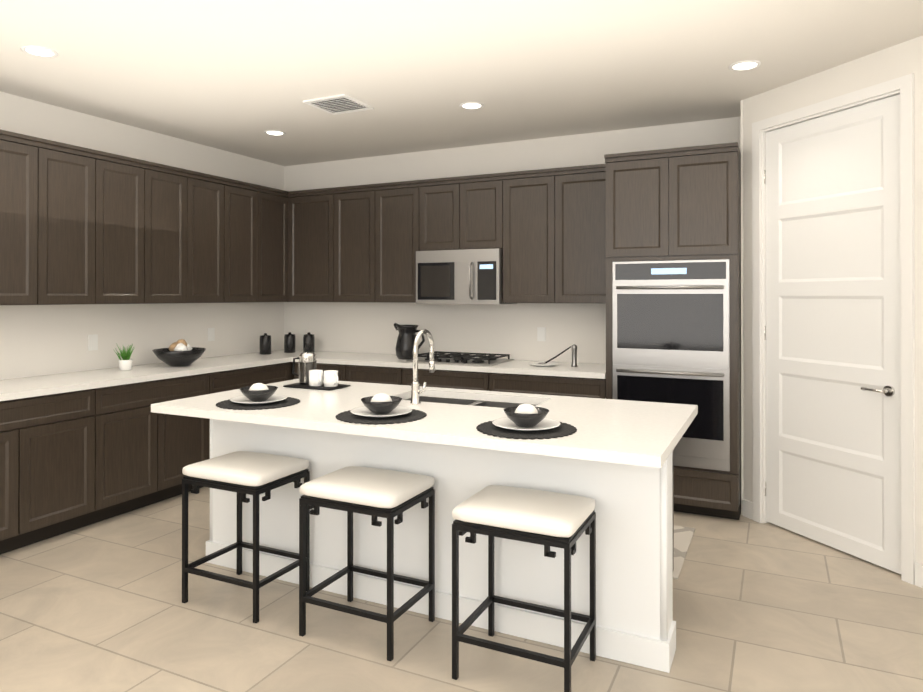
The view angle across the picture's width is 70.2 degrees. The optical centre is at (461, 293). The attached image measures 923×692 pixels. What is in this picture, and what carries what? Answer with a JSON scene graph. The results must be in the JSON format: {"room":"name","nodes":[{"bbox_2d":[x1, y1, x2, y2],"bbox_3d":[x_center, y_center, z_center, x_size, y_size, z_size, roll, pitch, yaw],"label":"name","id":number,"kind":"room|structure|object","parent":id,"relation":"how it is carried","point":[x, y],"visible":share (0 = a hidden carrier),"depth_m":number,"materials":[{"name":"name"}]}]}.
{"room":"kitchen","nodes":[
{"label":"kitchen","id":0,"kind":"room"},
{"bbox_2d":[0,91,283,379],"bbox_3d":[-3.756,0.085,2.619,0.120,2.760,9.120,0,0,26],"label":"wall","id":1,"kind":"structure","parent":0,"point":[38,340],"depth_m":4.96,"materials":[{"name":"white paint"}]},
{"bbox_2d":[0,130,43,304],"bbox_3d":[-2.855,-0.433,3.964,0.338,1.008,0.380,0,0,26],"label":"upper cabinet","id":2,"kind":"object","parent":1,"relation":"attached to","point":[21,158],"depth_m":3.98,"materials":[{"name":"brown wood"}]},
{"bbox_2d":[40,142,99,304],"bbox_3d":[-2.691,-0.431,4.306,0.338,1.008,0.380,0,0,26],"label":"upper cabinet","id":3,"kind":"object","parent":1,"relation":"attached to","point":[80,225],"depth_m":4.26,"materials":[{"name":"brown wood"}]},
{"bbox_2d":[88,334,97,350],"bbox_3d":[-2.662,0.354,4.744,0.008,0.114,0.070,0,0,26],"label":"electrical outlet","id":4,"kind":"object","parent":1,"relation":"attached to","point":[93,342],"visible":1,"depth_m":4.74,"materials":[{"name":"white plastic"}]},
{"bbox_2d":[100,154,147,303],"bbox_3d":[-2.526,-0.430,4.649,0.338,1.008,0.380,0,0,26],"label":"upper cabinet","id":5,"kind":"object","parent":1,"relation":"attached to","point":[123,181],"depth_m":4.60,"materials":[{"name":"brown wood"}]},
{"bbox_2d":[148,162,191,303],"bbox_3d":[-2.362,-0.429,4.991,0.338,1.008,0.380,0,0,26],"label":"upper cabinet","id":6,"kind":"object","parent":1,"relation":"attached to","point":[169,190],"depth_m":4.95,"materials":[{"name":"brown wood"}]},
{"bbox_2d":[188,174,227,302],"bbox_3d":[-2.198,-0.427,5.334,0.338,1.008,0.380,0,0,26],"label":"upper cabinet","id":7,"kind":"object","parent":1,"relation":"attached to","point":[209,194],"depth_m":5.30,"materials":[{"name":"brown wood"}]},
{"bbox_2d":[208,328,214,340],"bbox_3d":[-2.187,0.359,5.736,0.008,0.114,0.070,0,0,26],"label":"electrical outlet","id":8,"kind":"object","parent":1,"relation":"attached to","point":[211,334],"visible":1,"depth_m":5.73,"materials":[{"name":"white plastic"}]},
{"bbox_2d":[228,178,259,302],"bbox_3d":[-2.033,-0.426,5.677,0.338,1.008,0.380,0,0,26],"label":"upper cabinet","id":9,"kind":"object","parent":1,"relation":"attached to","point":[243,199],"depth_m":5.64,"materials":[{"name":"brown wood"}]},
{"bbox_2d":[260,186,287,301],"bbox_3d":[-1.861,-0.424,6.036,0.338,1.008,0.417,0,0,26],"label":"upper cabinet","id":10,"kind":"object","parent":1,"relation":"attached to","point":[273,203],"depth_m":5.98,"materials":[{"name":"brown wood"}]},
{"bbox_2d":[0,487,922,691],"bbox_3d":[-0.301,1.508,0.889,7.840,0.100,9.240,0,0,26],"label":"floor","id":11,"kind":"structure","parent":0,"point":[100,606],"depth_m":2.85,"materials":[{"name":"tile"}]},
{"bbox_2d":[0,388,99,554],"bbox_3d":[-2.765,1.030,3.823,0.618,0.876,0.915,0,0,26],"label":"base cabinet","id":12,"kind":"object","parent":11,"relation":"on","point":[72,461],"depth_m":3.85,"materials":[{"name":"brown wood"}]},
{"bbox_2d":[0,349,327,400],"bbox_3d":[-2.421,0.573,4.521,0.633,0.040,4.288,0,0,26],"label":"countertop","id":13,"kind":"structure","parent":12,"relation":"on","point":[20,388],"depth_m":4.48,"materials":[{"name":"stone"}]},
{"bbox_2d":[115,343,133,370],"bbox_3d":[-2.422,0.457,4.739,0.125,0.193,0.134,0,0,26],"label":"potted plant","id":14,"kind":"object","parent":13,"relation":"on","point":[125,362],"visible":1,"depth_m":4.72,"materials":[{"name":"white ceramic"}]},
{"bbox_2d":[152,339,205,366],"bbox_3d":[-2.158,0.452,5.023,0.380,0.205,0.380,0,0,26],"label":"decorative bowl","id":15,"kind":"object","parent":13,"relation":"on","point":[180,352],"visible":1,"depth_m":4.93,"materials":[{"name":"black ceramic"}]},
{"bbox_2d":[260,333,270,353],"bbox_3d":[-1.808,0.463,6.053,0.104,0.192,0.104,0,0,26],"label":"canister","id":16,"kind":"object","parent":13,"relation":"on","point":[265,343],"visible":1,"depth_m":6.01,"materials":[{"name":"black ceramic"}]},
{"bbox_2d":[284,332,294,352],"bbox_3d":[-1.627,0.464,6.221,0.104,0.192,0.104,0,0,26],"label":"canister","id":17,"kind":"object","parent":13,"relation":"on","point":[289,342],"visible":1,"depth_m":6.18,"materials":[{"name":"black ceramic"}]},
{"bbox_2d":[303,332,314,352],"bbox_3d":[-1.444,0.464,6.211,0.104,0.192,0.104,0,0,26],"label":"canister","id":18,"kind":"object","parent":13,"relation":"on","point":[308,337],"visible":0.92,"depth_m":6.17,"materials":[{"name":"black ceramic"}]},
{"bbox_2d":[100,373,211,520],"bbox_3d":[-2.369,1.033,4.647,0.618,0.876,0.915,0,0,26],"label":"base cabinet","id":19,"kind":"object","parent":11,"relation":"on","point":[144,453],"depth_m":4.45,"materials":[{"name":"brown wood"}]},
{"bbox_2d":[182,451,309,622],"bbox_3d":[-1.039,1.133,3.180,0.472,0.666,0.382,0,0,26],"label":"stool","id":20,"kind":"object","parent":11,"relation":"on","point":[242,474],"visible":0.98,"depth_m":3.09,"materials":[{"name":"black metal"}]},
{"bbox_2d":[212,362,291,392],"bbox_3d":[-1.974,1.037,5.470,0.618,0.876,0.910,0,0,26],"label":"base cabinet","id":21,"kind":"object","parent":11,"relation":"on","point":[222,381],"depth_m":5.31,"materials":[{"name":"brown wood"}]},
{"bbox_2d":[292,362,343,380],"bbox_3d":[-1.090,1.039,5.916,0.550,0.876,0.618,0,0,26],"label":"base cabinet","id":22,"kind":"object","parent":11,"relation":"on","point":[320,366],"depth_m":5.60,"materials":[{"name":"brown wood"}]},
{"bbox_2d":[299,466,434,660],"bbox_3d":[-0.407,1.132,2.877,0.472,0.666,0.382,0,0,26],"label":"stool","id":23,"kind":"object","parent":11,"relation":"on","point":[375,493],"visible":1,"depth_m":2.79,"materials":[{"name":"black metal"}]},
{"bbox_2d":[344,365,403,384],"bbox_3d":[-0.594,1.038,5.678,0.550,0.876,0.618,0,0,26],"label":"base cabinet","id":24,"kind":"object","parent":11,"relation":"on","point":[352,373],"depth_m":5.40,"materials":[{"name":"brown wood"}]},
{"bbox_2d":[404,368,487,390],"bbox_3d":[-0.004,1.037,5.394,0.760,0.876,0.618,0,0,26],"label":"base cabinet","id":25,"kind":"object","parent":11,"relation":"on","point":[468,380],"depth_m":5.10,"materials":[{"name":"brown wood"}]},
{"bbox_2d":[292,351,605,378],"bbox_3d":[-0.093,0.577,5.432,2.724,0.040,0.633,0,0,26],"label":"countertop","id":26,"kind":"structure","parent":25,"relation":"on","point":[563,369],"depth_m":5.12,"materials":[{"name":"stone"}]},
{"bbox_2d":[394,323,424,359],"bbox_3d":[-0.446,0.405,5.588,0.305,0.303,0.200,0,0,26],"label":"pitcher","id":27,"kind":"object","parent":26,"relation":"on","point":[405,342],"visible":0.9,"depth_m":5.52,"materials":[{"name":"black ceramic"}]},
{"bbox_2d":[406,351,513,365],"bbox_3d":[-0.010,0.530,5.384,0.740,0.052,0.500,0,0,26],"label":"gas cooktop","id":28,"kind":"object","parent":26,"relation":"in","point":[466,358],"visible":0.92,"depth_m":5.27,"materials":[{"name":"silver metal"}]},
{"bbox_2d":[528,344,577,366],"bbox_3d":[0.695,0.470,5.018,0.381,0.169,0.234,0,0,26],"label":"spoon rest","id":29,"kind":"object","parent":26,"relation":"on","point":[573,347],"visible":1,"depth_m":4.96,"materials":[{"name":"silver metal"}]},
{"bbox_2d":[203,417,691,672],"bbox_3d":[-0.133,1.028,3.403,2.438,0.878,0.764,0,0,26],"label":"kitchen island","id":30,"kind":"object","parent":11,"relation":"on","point":[634,509],"depth_m":2.89,"materials":[{"name":"white paint"}]},
{"bbox_2d":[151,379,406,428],"bbox_3d":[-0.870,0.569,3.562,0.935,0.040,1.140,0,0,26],"label":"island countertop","id":31,"kind":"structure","parent":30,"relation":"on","point":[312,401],"depth_m":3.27,"materials":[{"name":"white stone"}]},
{"bbox_2d":[216,397,299,409],"bbox_3d":[-1.011,0.545,3.274,0.404,0.004,0.404,0,0,26],"label":"placemat","id":32,"kind":"object","parent":31,"relation":"on","point":[229,404],"visible":0.71,"depth_m":3.18,"materials":[{"name":"black fabric"}]},
{"bbox_2d":[230,394,286,403],"bbox_3d":[-1.011,0.532,3.274,0.274,0.019,0.274,0,0,26],"label":"plate","id":33,"kind":"object","parent":32,"relation":"on","point":[246,400],"visible":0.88,"depth_m":3.28,"materials":[{"name":"white ceramic"}]},
{"bbox_2d":[240,385,277,401],"bbox_3d":[-1.011,0.503,3.274,0.184,0.064,0.184,0,0,26],"label":"bowl","id":34,"kind":"object","parent":33,"relation":"on","point":[257,395],"visible":0.94,"depth_m":3.22,"materials":[{"name":"black ceramic"}]},
{"bbox_2d":[249,383,268,389],"bbox_3d":[-1.011,0.487,3.275,0.090,0.077,0.080,0,0,26],"label":"napkin","id":35,"kind":"object","parent":34,"relation":"in","point":[258,386],"visible":0.42,"depth_m":3.25,"materials":[{"name":"white fabric"}]},
{"bbox_2d":[283,383,349,389],"bbox_3d":[-0.851,0.544,3.863,0.340,0.012,0.200,0,0,26],"label":"tray","id":36,"kind":"object","parent":31,"relation":"on","point":[304,386],"visible":0.69,"depth_m":3.80,"materials":[{"name":"black metal"}]},
{"bbox_2d":[292,344,316,383],"bbox_3d":[-0.940,0.420,3.928,0.146,0.234,0.100,0,0,26],"label":"press","id":37,"kind":"object","parent":36,"relation":"on","point":[307,361],"visible":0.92,"depth_m":3.88,"materials":[{"name":"silver glass"}]},
{"bbox_2d":[309,370,322,385],"bbox_3d":[-0.837,0.493,3.818,0.105,0.088,0.082,0,0,26],"label":"mug","id":38,"kind":"object","parent":36,"relation":"on","point":[315,377],"visible":1,"depth_m":3.79,"materials":[{"name":"white ceramic"}]},
{"bbox_2d":[324,370,337,386],"bbox_3d":[-0.743,0.493,3.789,0.110,0.088,0.082,0,0,26],"label":"mug","id":39,"kind":"object","parent":36,"relation":"on","point":[330,378],"visible":1,"depth_m":3.76,"materials":[{"name":"white ceramic"}]},
{"bbox_2d":[303,387,558,448],"bbox_3d":[-0.088,0.568,3.186,0.800,0.040,1.140,0,0,26],"label":"island countertop","id":40,"kind":"structure","parent":30,"relation":"on","point":[445,423],"depth_m":2.83,"materials":[{"name":"white stone"}]},
{"bbox_2d":[335,409,426,424],"bbox_3d":[-0.357,0.543,2.927,0.404,0.004,0.404,0,0,26],"label":"placemat","id":41,"kind":"object","parent":40,"relation":"on","point":[411,416],"visible":0.75,"depth_m":2.84,"materials":[{"name":"black fabric"}]},
{"bbox_2d":[350,406,411,417],"bbox_3d":[-0.357,0.531,2.927,0.274,0.019,0.274,0,0,26],"label":"plate","id":42,"kind":"object","parent":41,"relation":"on","point":[396,411],"visible":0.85,"depth_m":2.92,"materials":[{"name":"white ceramic"}]},
{"bbox_2d":[361,396,401,413],"bbox_3d":[-0.357,0.502,2.927,0.184,0.064,0.184,0,0,26],"label":"bowl","id":43,"kind":"object","parent":42,"relation":"on","point":[381,407],"visible":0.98,"depth_m":2.87,"materials":[{"name":"black ceramic"}]},
{"bbox_2d":[371,393,391,401],"bbox_3d":[-0.357,0.485,2.927,0.090,0.077,0.080,0,0,26],"label":"napkin","id":44,"kind":"object","parent":43,"relation":"in","point":[381,397],"visible":0.44,"depth_m":2.90,"materials":[{"name":"white fabric"}]},
{"bbox_2d":[407,329,434,404],"bbox_3d":[-0.176,0.365,3.319,0.094,0.366,0.218,0,0,26],"label":"faucet","id":45,"kind":"object","parent":40,"relation":"on","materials":[{"name":"silver metal"}]},
{"bbox_2d":[400,393,538,408],"bbox_3d":[0.031,0.681,3.434,0.808,0.208,0.398,0,0,26],"label":"sink","id":46,"kind":"object","parent":40,"relation":"in","point":[430,396],"depth_m":3.62,"materials":[{"name":"silver metal"}]},
{"bbox_2d":[467,397,697,468],"bbox_3d":[0.592,0.566,2.860,0.710,0.040,1.140,0,0,26],"label":"island countertop","id":47,"kind":"structure","parent":30,"relation":"on","point":[609,431],"depth_m":2.57,"materials":[{"name":"white stone"}]},
{"bbox_2d":[476,420,576,439],"bbox_3d":[0.261,0.542,2.642,0.404,0.004,0.404,0,0,26],"label":"placemat","id":48,"kind":"object","parent":47,"relation":"on","point":[560,430],"visible":0.73,"depth_m":2.55,"materials":[{"name":"black fabric"}]},
{"bbox_2d":[492,417,560,430],"bbox_3d":[0.261,0.529,2.642,0.274,0.019,0.274,0,0,26],"label":"plate","id":49,"kind":"object","parent":48,"relation":"on","point":[543,424],"visible":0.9,"depth_m":2.64,"materials":[{"name":"white ceramic"}]},
{"bbox_2d":[504,406,548,426],"bbox_3d":[0.261,0.500,2.642,0.184,0.064,0.184,0,0,26],"label":"bowl","id":50,"kind":"object","parent":49,"relation":"on","point":[524,420],"visible":0.9,"depth_m":2.59,"materials":[{"name":"black ceramic"}]},
{"bbox_2d":[515,404,537,413],"bbox_3d":[0.261,0.484,2.642,0.090,0.077,0.080,0,0,26],"label":"napkin","id":51,"kind":"object","parent":50,"relation":"in","point":[526,409],"visible":0.44,"depth_m":2.62,"materials":[{"name":"white fabric"}]},
{"bbox_2d":[452,485,595,691],"bbox_3d":[0.251,1.130,2.561,0.472,0.666,0.382,0,0,26],"label":"stool","id":52,"kind":"object","parent":11,"relation":"on","point":[547,519],"visible":1,"depth_m":2.47,"materials":[{"name":"black metal"}]},
{"bbox_2d":[488,373,605,398],"bbox_3d":[0.738,1.035,5.038,0.886,0.876,0.618,0,0,26],"label":"base cabinet","id":53,"kind":"object","parent":11,"relation":"on","point":[500,382],"depth_m":4.75,"materials":[{"name":"brown wood"}]},
{"bbox_2d":[604,142,740,519],"bbox_3d":[1.502,0.258,4.617,0.850,2.428,0.722,0,0,26],"label":"tall cabinet","id":54,"kind":"object","parent":11,"relation":"on","point":[673,275],"visible":0.81,"depth_m":4.32,"materials":[{"name":"brown wood"}]},
{"bbox_2d":[673,525,694,579],"bbox_3d":[0.537,1.466,4.080,1.650,0.009,0.800,0,0,26],"label":"kitchen rug","id":55,"kind":"object","parent":11,"relation":"on","point":[683,536],"visible":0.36,"depth_m":3.81,"materials":[{"name":"beige fabric"}]},
{"bbox_2d":[0,0,922,165],"bbox_3d":[-0.301,-1.352,0.901,7.840,0.100,9.240,0,0,26],"label":"ceiling","id":56,"kind":"structure","parent":0,"point":[240,77],"depth_m":3.67,"materials":[{"name":"white paint"}]},
{"bbox_2d":[20,45,57,57],"bbox_3d":[-2.249,-1.288,3.499,0.170,0.006,0.170,0,0,26],"label":"recessed light","id":57,"kind":"object","parent":56,"relation":"in","point":[38,51],"visible":1,"depth_m":3.50,"materials":[{"name":"white paint"}]},
{"bbox_2d":[264,130,285,135],"bbox_3d":[-1.490,-1.280,5.242,0.170,0.006,0.170,0,0,26],"label":"recessed light","id":58,"kind":"object","parent":56,"relation":"in","point":[274,132],"visible":1,"depth_m":5.22,"materials":[{"name":"white paint"}]},
{"bbox_2d":[303,94,373,114],"bbox_3d":[-0.834,-1.279,4.461,0.340,0.015,0.340,0,0,26],"label":"ceiling vent","id":59,"kind":"object","parent":56,"relation":"in","point":[338,104],"visible":0.98,"depth_m":4.45,"materials":[{"name":"white metal"}]},
{"bbox_2d":[459,102,483,109],"bbox_3d":[0.070,-1.283,4.494,0.170,0.006,0.170,0,0,26],"label":"recessed light","id":60,"kind":"object","parent":56,"relation":"in","point":[471,105],"visible":1,"depth_m":4.48,"materials":[{"name":"white paint"}]},
{"bbox_2d":[729,60,760,70],"bbox_3d":[1.603,-1.287,3.714,0.170,0.006,0.170,0,0,26],"label":"recessed light","id":61,"kind":"object","parent":56,"relation":"in","point":[745,65],"visible":1,"depth_m":3.71,"materials":[{"name":"white paint"}]},
{"bbox_2d":[284,100,743,514],"bbox_3d":[0.136,0.098,5.504,4.400,2.760,0.550,0,0,26],"label":"wall","id":62,"kind":"structure","parent":0,"point":[369,327],"depth_m":5.63,"materials":[{"name":"white paint"}]},
{"bbox_2d":[288,190,335,301],"bbox_3d":[-1.317,-0.424,6.186,0.527,1.008,0.338,0,0,26],"label":"upper cabinet","id":63,"kind":"object","parent":62,"relation":"attached to","point":[311,213],"depth_m":6.03,"materials":[{"name":"brown wood"}]},
{"bbox_2d":[336,186,375,301],"bbox_3d":[-0.881,-0.424,5.977,0.440,1.008,0.338,0,0,26],"label":"upper cabinet","id":64,"kind":"object","parent":62,"relation":"attached to","point":[355,205],"depth_m":5.82,"materials":[{"name":"brown wood"}]},
{"bbox_2d":[376,182,419,302],"bbox_3d":[-0.484,-0.425,5.786,0.440,1.008,0.338,0,0,26],"label":"upper cabinet","id":65,"kind":"object","parent":62,"relation":"attached to","point":[397,203],"depth_m":5.64,"materials":[{"name":"brown wood"}]},
{"bbox_2d":[420,178,459,250],"bbox_3d":[-0.115,-0.644,5.610,0.380,0.572,0.338,0,0,26],"label":"upper cabinet","id":66,"kind":"object","parent":62,"relation":"attached to","point":[439,198],"depth_m":5.46,"materials":[{"name":"brown wood"}]},
{"bbox_2d":[460,174,503,249],"bbox_3d":[0.228,-0.645,5.446,0.380,0.572,0.338,0,0,26],"label":"upper cabinet","id":67,"kind":"object","parent":62,"relation":"attached to","point":[482,196],"depth_m":5.29,"materials":[{"name":"brown wood"}]},
{"bbox_2d":[416,248,516,303],"bbox_3d":[0.033,-0.133,5.476,0.752,0.440,0.447,0,0,26],"label":"microwave","id":68,"kind":"object","parent":67,"relation":"attached to","point":[470,276],"visible":0.98,"depth_m":5.30,"materials":[{"name":"silver metal"}]},
{"bbox_2d":[503,170,555,302],"bbox_3d":[0.593,-0.427,5.269,0.430,1.008,0.338,0,0,26],"label":"upper cabinet","id":69,"kind":"object","parent":62,"relation":"attached to","point":[529,252],"depth_m":5.12,"materials":[{"name":"brown wood"}]},
{"bbox_2d":[537,327,545,340],"bbox_3d":[0.660,0.337,5.417,0.070,0.114,0.008,0,0,26],"label":"electrical outlet","id":70,"kind":"object","parent":62,"relation":"attached to","point":[541,333],"visible":1,"depth_m":5.41,"materials":[{"name":"white plastic"}]},
{"bbox_2d":[556,166,605,302],"bbox_3d":[0.992,-0.428,5.078,0.456,1.008,0.338,0,0,26],"label":"upper cabinet","id":71,"kind":"object","parent":62,"relation":"attached to","point":[580,190],"depth_m":4.94,"materials":[{"name":"brown wood"}]},
{"bbox_2d":[743,35,922,564],"bbox_3d":[2.500,0.087,2.966,0.120,2.760,3.050,0,0,-22],"label":"wall","id":72,"kind":"structure","parent":0,"point":[893,62],"depth_m":3.63,"materials":[{"name":"white paint"}]},
{"bbox_2d":[742,499,922,587],"bbox_3d":[2.437,1.412,2.935,0.013,0.110,3.050,0,0,-22],"label":"baseboard","id":73,"kind":"structure","parent":72,"relation":"attached to","point":[747,508],"depth_m":4.27,"materials":[{"name":"white paint"}]},
{"bbox_2d":[764,94,900,573],"bbox_3d":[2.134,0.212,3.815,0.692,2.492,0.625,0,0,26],"label":"pantry door","id":74,"kind":"structure","parent":72,"relation":"in","point":[833,360],"depth_m":3.75,"materials":[{"name":"white paint"}]},
{"bbox_2d":[752,74,914,584],"bbox_3d":[2.147,0.180,3.815,0.137,2.580,1.030,0,0,-22],"label":"door frame","id":75,"kind":"structure","parent":72,"relation":"attached to","point":[903,86],"depth_m":3.43,"materials":[{"name":"white paint"}]}
]}

